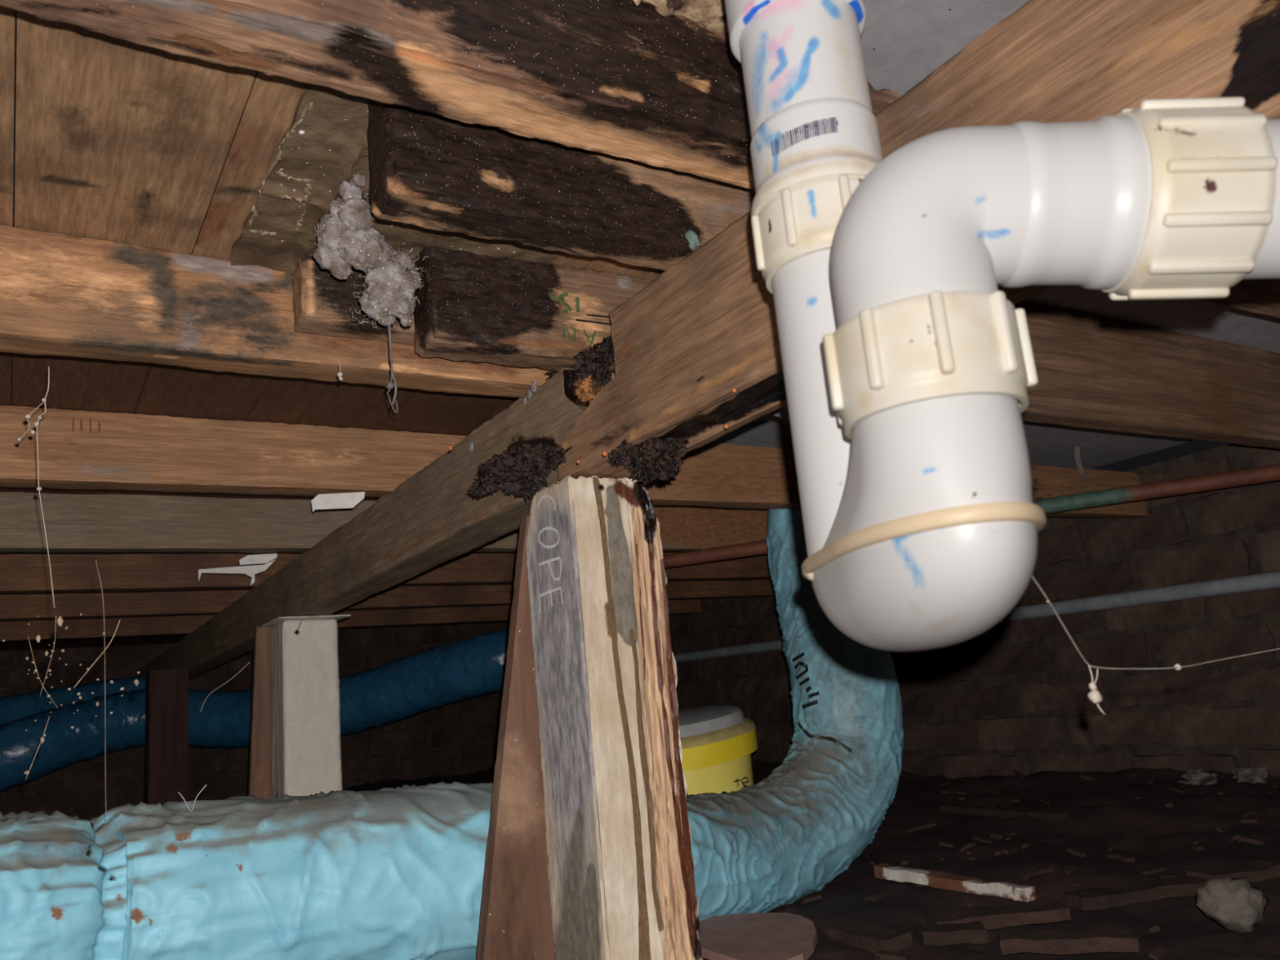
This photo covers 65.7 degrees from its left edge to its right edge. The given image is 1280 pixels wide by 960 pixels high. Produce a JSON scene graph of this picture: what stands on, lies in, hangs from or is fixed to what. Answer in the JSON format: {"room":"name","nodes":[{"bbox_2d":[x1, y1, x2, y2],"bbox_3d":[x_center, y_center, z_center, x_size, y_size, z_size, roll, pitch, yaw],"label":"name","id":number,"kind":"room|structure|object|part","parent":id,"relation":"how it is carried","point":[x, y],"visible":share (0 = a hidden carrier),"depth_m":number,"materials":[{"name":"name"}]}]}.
{"room":"building cavity","nodes":[
{"label":"building cavity","id":0,"kind":"room"},
{"bbox_2d":[0,621,510,819],"bbox_3d":[-2.294,1.256,4.391,4.358,1.100,0.214,3,-15,-32],"label":"wall","id":1,"kind":"structure","parent":0,"point":[461,736],"depth_m":4.60,"materials":[{"name":"brick"}]},
{"bbox_2d":[0,0,1279,651],"bbox_3d":[-0.694,0.022,2.052,4.199,0.110,5.860,3,-15,-32],"label":"ceiling","id":2,"kind":"structure","parent":0,"point":[117,140],"depth_m":0.86,"materials":[{"name":"brown wood"}]},
{"bbox_2d":[312,173,427,328],"bbox_3d":[-0.223,-0.187,0.824,0.095,0.130,0.056,-4,-13,-8],"label":"clump","id":3,"kind":"object","parent":2,"relation":"attached to","point":[346,236],"visible":0.99,"depth_m":0.82,"materials":[{"name":"fabric"}]},
{"bbox_2d":[386,324,398,413],"bbox_3d":[-0.210,-0.096,0.835,0.009,0.078,0.019,-3,-13,-11],"label":"cobweb","id":4,"kind":"object","parent":3,"relation":"hanging from","point":[389,385],"visible":1,"depth_m":0.83},
{"bbox_2d":[724,0,1279,651],"bbox_3d":[0.267,-0.176,0.374,0.472,0.437,0.149,-9,-13,14],"label":"trap","id":5,"kind":"object","parent":2,"relation":"attached to","point":[908,371],"visible":1,"depth_m":0.34,"materials":[{"name":"white plastic"}]},
{"bbox_3d":[0.094,-0.032,0.439,0.056,0.141,0.056,3,-15,-32],"label":"trap leg","id":6,"kind":"part","parent":5,"relation":"part of","materials":[{"name":"white plastic"}]},
{"bbox_2d":[750,97,883,194],"bbox_3d":[0.083,-0.145,0.464,0.064,0.038,0.064,3,-15,-32],"label":"socket","id":7,"kind":"object","parent":5,"relation":"attached to","point":[799,145],"depth_m":0.44,"materials":[{"name":"white plastic"}]},
{"bbox_2d":[811,520,1037,651],"bbox_3d":[0.106,0.045,0.378,0.065,0.038,0.146,-4,-13,-6],"label":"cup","id":8,"kind":"object","parent":5,"relation":"on","point":[886,585],"depth_m":0.33,"materials":[{"name":"white plastic"}]},
{"bbox_3d":[0.102,0.001,0.386,0.064,0.052,0.142,-4,-13,-6],"label":"trap leg","id":9,"kind":"part","parent":5,"relation":"part of","materials":[{"name":"white plastic"}]},
{"bbox_2d":[1000,115,1151,289],"bbox_3d":[0.157,-0.100,0.363,0.051,0.063,0.061,-6,-13,2],"label":"socket","id":10,"kind":"object","parent":5,"relation":"attached to","point":[1076,197],"depth_m":0.34,"materials":[{"name":"white plastic"}]},
{"bbox_2d":[1031,575,1279,715],"bbox_3d":[0.317,0.085,0.543,0.497,0.062,0.031,6,-17,-43],"label":"cobweb","id":11,"kind":"object","parent":5,"relation":"attached to","point":[1095,696],"visible":0.98,"depth_m":0.45,"materials":[{"name":"fabric"}]},
{"bbox_2d":[1074,447,1089,477],"bbox_3d":[1.126,-0.048,2.515,0.039,0.096,0.035,3,-15,-32],"label":"strap","id":12,"kind":"object","parent":2,"relation":"hanging from","point":[1077,450],"visible":0.87,"depth_m":2.52,"materials":[{"name":"grey metal"}]},
{"bbox_2d":[342,760,1279,959],"bbox_3d":[-0.653,0.812,1.969,4.440,0.157,6.090,3,-15,-32],"label":"floor","id":13,"kind":"structure","parent":0,"point":[1135,824],"depth_m":1.85,"materials":[{"name":"soil"}]},
{"bbox_2d":[143,668,188,804],"bbox_3d":[-1.395,0.887,2.920,0.109,0.649,0.102,3,-15,-32],"label":"timber post","id":14,"kind":"object","parent":13,"relation":"on","point":[166,700],"visible":0.58,"depth_m":2.91,"materials":[{"name":"brown wood"}]},
{"bbox_2d":[248,626,272,799],"bbox_3d":[-0.736,0.615,2.031,0.150,0.628,0.022,3,-15,-32],"label":"board","id":15,"kind":"object","parent":13,"relation":"on","point":[260,785],"visible":0.13,"depth_m":2.03,"materials":[{"name":"brown wood"}]},
{"bbox_2d":[270,618,342,798],"bbox_3d":[-0.668,0.600,1.989,0.112,0.628,0.122,3,-15,-32],"label":"stump","id":16,"kind":"object","parent":13,"relation":"on","point":[306,748],"visible":0.49,"depth_m":1.97,"materials":[{"name":"white"}]},
{"bbox_2d":[200,662,249,711],"bbox_3d":[-0.796,0.397,1.899,0.106,0.084,0.004,-8,-13,10],"label":"cobweb","id":17,"kind":"object","parent":16,"relation":"attached to","point":[249,662],"visible":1,"depth_m":1.90,"materials":[{"name":"fabric"}]},
{"bbox_2d":[262,614,351,626],"bbox_3d":[-0.690,0.291,2.051,0.143,0.005,0.148,3,-15,-32],"label":"white packer","id":18,"kind":"object","parent":16,"relation":"on","point":[274,622],"visible":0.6,"depth_m":2.01,"materials":[{"name":"white plastic"}]},
{"bbox_2d":[137,335,615,679],"bbox_3d":[-1.129,0.408,2.673,0.174,0.182,4.208,2,-15,-32],"label":"bearer","id":19,"kind":"object","parent":18,"relation":"on","point":[479,491],"visible":0.88,"depth_m":1.37,"materials":[{"name":"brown wood"}]},
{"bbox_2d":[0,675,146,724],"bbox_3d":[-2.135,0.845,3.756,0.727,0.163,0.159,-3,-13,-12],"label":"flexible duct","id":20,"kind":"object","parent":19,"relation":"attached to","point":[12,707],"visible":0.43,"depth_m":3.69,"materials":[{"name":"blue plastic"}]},
{"bbox_2d":[0,225,550,397],"bbox_3d":[-0.624,-0.171,0.840,1.422,0.104,0.053,3,-15,-32],"label":"joist","id":21,"kind":"object","parent":19,"relation":"on","point":[61,295],"visible":0.6,"depth_m":0.93,"materials":[{"name":"orange wood"}]},
{"bbox_2d":[16,366,54,608],"bbox_3d":[-0.523,0.006,0.856,0.028,0.204,0.049,-1,-13,-18],"label":"cobweb","id":22,"kind":"object","parent":21,"relation":"hanging from","point":[37,424],"visible":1,"depth_m":0.86,"materials":[{"name":"fabric"}]},
{"bbox_2d":[2,560,140,816],"bbox_3d":[-0.426,0.160,0.753,0.099,0.189,0.041,-7,-13,8],"label":"cobweb","id":23,"kind":"object","parent":22,"relation":"hanging from","point":[60,620],"visible":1,"depth_m":0.75,"materials":[{"name":"fabric"}]},
{"bbox_2d":[337,361,342,380],"bbox_3d":[-0.256,-0.093,0.846,0.005,0.016,0.005,3,-15,-32],"label":"cobweb","id":24,"kind":"object","parent":21,"relation":"hanging from","point":[340,375],"visible":1,"depth_m":0.84,"materials":[{"name":"fabric"}]},
{"bbox_2d":[293,253,414,345],"bbox_3d":[-0.276,-0.182,1.003,0.141,0.075,0.043,3,-15,-32],"label":"block","id":25,"kind":"object","parent":21,"relation":"attached to","point":[322,302],"visible":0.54,"depth_m":0.97,"materials":[{"name":"brown wood"}]},
{"bbox_2d":[0,599,701,641],"bbox_3d":[-1.167,0.464,3.485,3.351,0.120,0.052,3,-15,-32],"label":"joist","id":26,"kind":"object","parent":19,"relation":"on","point":[132,626],"visible":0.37,"depth_m":3.25,"materials":[{"name":"brown wood"}]},
{"bbox_2d":[0,492,768,553],"bbox_3d":[-0.349,0.099,2.203,3.351,0.121,0.055,3,-15,-32],"label":"joist","id":27,"kind":"object","parent":19,"relation":"on","point":[74,522],"visible":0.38,"depth_m":1.88,"materials":[{"name":"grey wood"}]},
{"bbox_2d":[311,491,364,511],"bbox_3d":[-0.456,0.032,1.501,0.082,0.026,0.007,-5,-13,0],"label":"flake","id":28,"kind":"object","parent":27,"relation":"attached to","point":[348,500],"visible":1,"depth_m":1.50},
{"bbox_2d":[0,551,771,593],"bbox_3d":[-0.618,0.219,2.624,3.350,0.121,0.053,3,-15,-32],"label":"joist","id":29,"kind":"object","parent":19,"relation":"on","point":[20,572],"visible":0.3,"depth_m":2.32,"materials":[{"name":"brown wood"}]},
{"bbox_2d":[198,553,277,585],"bbox_3d":[-0.798,0.182,1.972,0.161,0.060,0.014,-6,-13,2],"label":"flake","id":30,"kind":"object","parent":29,"relation":"attached to","point":[250,571],"visible":1,"depth_m":1.97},
{"bbox_2d":[0,578,775,620],"bbox_3d":[-0.879,0.336,3.034,3.351,0.120,0.053,3,-15,-32],"label":"joist","id":31,"kind":"object","parent":19,"relation":"on","point":[13,606],"visible":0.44,"depth_m":2.80,"materials":[{"name":"brown wood"}]},
{"bbox_2d":[0,626,509,792],"bbox_3d":[-1.269,0.816,3.502,2.745,0.562,0.514,-4,-13,-5],"label":"flexible duct","id":32,"kind":"object","parent":31,"relation":"hanging from","point":[404,687],"visible":0.58,"depth_m":3.42,"materials":[{"name":"blue plastic"}]},
{"bbox_2d":[522,381,537,404],"bbox_3d":[-0.122,-0.096,1.091,0.006,0.020,0.035,3,-15,-32],"label":"tuft","id":33,"kind":"object","parent":19,"relation":"attached to","point":[533,387],"visible":1,"depth_m":1.09,"materials":[{"name":"fabric"}]},
{"bbox_2d":[0,405,1147,518],"bbox_3d":[-0.085,-0.020,1.788,3.352,0.122,0.055,3,-15,-32],"label":"joist","id":34,"kind":"object","parent":19,"relation":"on","point":[77,449],"visible":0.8,"depth_m":1.48,"materials":[{"name":"brown wood"}]},
{"bbox_2d":[413,246,1279,448],"bbox_3d":[0.723,-0.172,1.571,2.225,0.180,0.056,3,-15,-32],"label":"joist","id":35,"kind":"object","parent":19,"relation":"on","point":[1094,371],"visible":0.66,"depth_m":1.48,"materials":[{"name":"brown wood"}]},
{"bbox_2d":[768,404,789,420],"bbox_3d":[0.159,-0.078,1.140,0.038,0.030,0.007,-15,-15,35],"label":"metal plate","id":36,"kind":"object","parent":35,"relation":"attached to","point":[783,412],"visible":0.27,"depth_m":1.14,"materials":[{"name":"metal"}]},
{"bbox_2d":[662,463,1279,568],"bbox_3d":[0.789,0.072,2.173,1.717,0.033,0.033,-10,-13,19],"label":"copper pipe","id":37,"kind":"object","parent":35,"relation":"hanging from","point":[1267,473],"visible":0.46,"depth_m":2.08,"materials":[{"name":"metal"}]},
{"bbox_2d":[0,507,904,959],"bbox_3d":[-0.163,0.279,1.389,0.339,0.802,1.927,-17,-17,42],"label":"flexible duct","id":38,"kind":"object","parent":13,"relation":"on","point":[384,873],"visible":0.73,"depth_m":1.05,"materials":[{"name":"blue plastic"}]},
{"bbox_2d":[177,784,206,811],"bbox_3d":[-0.464,0.331,1.030,0.030,0.026,0.006,-6,-13,2],"label":"cobweb","id":39,"kind":"object","parent":38,"relation":"attached to","point":[206,784],"visible":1,"depth_m":1.03,"materials":[{"name":"fabric"}]},
{"bbox_2d":[476,515,554,959],"bbox_3d":[-0.107,0.334,0.999,0.198,0.607,0.020,3,-15,-32],"label":"board","id":40,"kind":"object","parent":13,"relation":"on","point":[515,923],"visible":0.27,"depth_m":0.98,"materials":[{"name":"brown wood"}]},
{"bbox_2d":[525,475,702,959],"bbox_3d":[-0.024,0.312,0.975,0.109,0.625,0.113,3,-15,-32],"label":"stump","id":41,"kind":"object","parent":13,"relation":"on","point":[620,861],"visible":1,"depth_m":0.95,"materials":[{"name":"beige wood"}]},
{"bbox_2d":[448,0,1279,484],"bbox_3d":[0.250,-0.202,0.463,0.176,0.170,1.405,3,-15,-32],"label":"bearer","id":42,"kind":"object","parent":41,"relation":"on","point":[698,360],"visible":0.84,"depth_m":0.61,"materials":[{"name":"brown wood"}]},
{"bbox_2d":[367,98,755,271],"bbox_3d":[0.042,-0.232,0.853,0.545,0.103,0.052,3,-15,-32],"label":"joist","id":43,"kind":"object","parent":42,"relation":"on","point":[431,171],"visible":0.63,"depth_m":0.75,"materials":[{"name":"brown wood"}]},
{"bbox_2d":[0,0,1279,319],"bbox_3d":[0.448,-0.285,0.955,3.353,0.177,0.054,3,-15,-32],"label":"joist","id":44,"kind":"object","parent":42,"relation":"on","point":[620,78],"visible":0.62,"depth_m":0.59,"materials":[{"name":"brown wood"}]},
{"bbox_2d":[678,705,757,795],"bbox_3d":[0.075,0.634,1.952,0.338,0.356,0.338,3,-15,-32],"label":"paint bucket","id":45,"kind":"object","parent":13,"relation":"on","point":[718,743],"visible":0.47,"depth_m":1.85,"materials":[{"name":"yellow plastic"}]},
{"bbox_3d":[0.059,0.492,1.982,0.300,0.065,0.300,3,-15,-32],"label":"lid","id":46,"kind":"part","parent":45,"relation":"part of","materials":[{"name":"white plastic"}]},
{"bbox_2d":[699,912,817,959],"bbox_3d":[0.158,0.609,1.318,0.203,0.012,0.289,3,-15,-32],"label":"flat board","id":47,"kind":"object","parent":13,"relation":"on","point":[749,935],"visible":0.86,"depth_m":1.30,"materials":[{"name":"brown wood"}]},
{"bbox_2d":[812,915,911,952],"bbox_3d":[0.294,0.611,1.338,0.054,0.020,0.162,0,-14,-25],"label":"scrap timber","id":48,"kind":"object","parent":13,"relation":"on","point":[871,936],"visible":0.94,"depth_m":1.31,"materials":[{"name":"brown wood"}]},
{"bbox_2d":[916,920,989,945],"bbox_3d":[0.406,0.590,1.290,0.085,0.018,0.043,-6,-13,4],"label":"scrap timber","id":49,"kind":"object","parent":13,"relation":"on","point":[975,931],"visible":1,"depth_m":1.27,"materials":[{"name":"brown wood"}]},
{"bbox_2d":[874,864,1036,901],"bbox_3d":[0.496,0.645,1.595,0.029,0.022,0.333,1,-14,-28],"label":"stick","id":50,"kind":"object","parent":13,"relation":"on","point":[995,888],"visible":1,"depth_m":1.57,"materials":[{"name":"white wood"}]},
{"bbox_2d":[926,900,1074,928],"bbox_3d":[0.489,0.598,1.359,0.184,0.021,0.063,-6,-13,3],"label":"scrap timber","id":51,"kind":"object","parent":13,"relation":"on","point":[1032,913],"visible":0.85,"depth_m":1.33,"materials":[{"name":"brown wood"}]},
{"bbox_2d":[937,803,1070,820],"bbox_3d":[0.844,0.781,2.331,0.034,0.021,0.390,0,-14,-25],"label":"scrap timber","id":52,"kind":"object","parent":13,"relation":"on","point":[948,807],"visible":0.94,"depth_m":2.32,"materials":[{"name":"brown wood"}]},
{"bbox_2d":[999,929,1141,954],"bbox_3d":[0.517,0.559,1.199,0.155,0.020,0.038,-9,-13,16],"label":"scrap timber","id":53,"kind":"object","parent":13,"relation":"on","point":[1075,941],"visible":1,"depth_m":1.19,"materials":[{"name":"brown wood"}]},
{"bbox_2d":[1060,872,1207,911],"bbox_3d":[0.708,0.589,1.416,0.212,0.021,0.054,-3,-13,-11],"label":"scrap timber","id":54,"kind":"object","parent":13,"relation":"on","point":[1178,886],"visible":0.95,"depth_m":1.40,"materials":[{"name":"brown wood"}]},
{"bbox_2d":[1177,768,1217,785],"bbox_3d":[1.390,0.746,2.455,0.080,0.058,0.108,3,-15,-32],"label":"lump","id":55,"kind":"object","parent":13,"relation":"on","point":[1191,777],"visible":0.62,"depth_m":2.44,"materials":[{"name":"grey"}]},
{"bbox_2d":[1195,877,1269,933],"bbox_3d":[0.733,0.527,1.231,0.079,0.064,0.072,3,-15,-32],"label":"rock","id":56,"kind":"object","parent":13,"relation":"on","point":[1235,904],"visible":1,"depth_m":1.21,"materials":[{"name":"grey stone"}]},
{"bbox_2d":[1186,860,1279,882],"bbox_3d":[0.886,0.585,1.472,0.136,0.020,0.054,-2,-13,-14],"label":"scrap timber","id":57,"kind":"object","parent":13,"relation":"on","point":[1259,870],"visible":0.68,"depth_m":1.46,"materials":[{"name":"brown wood"}]},
{"bbox_2d":[1231,764,1270,783],"bbox_3d":[1.450,0.697,2.357,0.077,0.045,0.082,-5,-13,-1],"label":"lump","id":58,"kind":"object","parent":13,"relation":"on","point":[1254,774],"visible":1,"depth_m":2.33,"materials":[{"name":"grey"}]},
{"bbox_2d":[668,443,1279,778],"bbox_3d":[1.161,0.652,3.177,0.218,1.100,6.100,3,-15,-32],"label":"wall","id":59,"kind":"structure","parent":0,"point":[1011,695],"depth_m":2.79,"materials":[{"name":"brick"}]},
{"bbox_2d":[673,570,1279,662],"bbox_3d":[1.106,0.418,3.052,0.040,0.097,4.155,3,-15,-32],"label":"pipe","id":60,"kind":"object","parent":59,"relation":"attached to","point":[1267,580],"visible":0.56,"depth_m":2.71,"materials":[{"name":"metal"}]}
]}

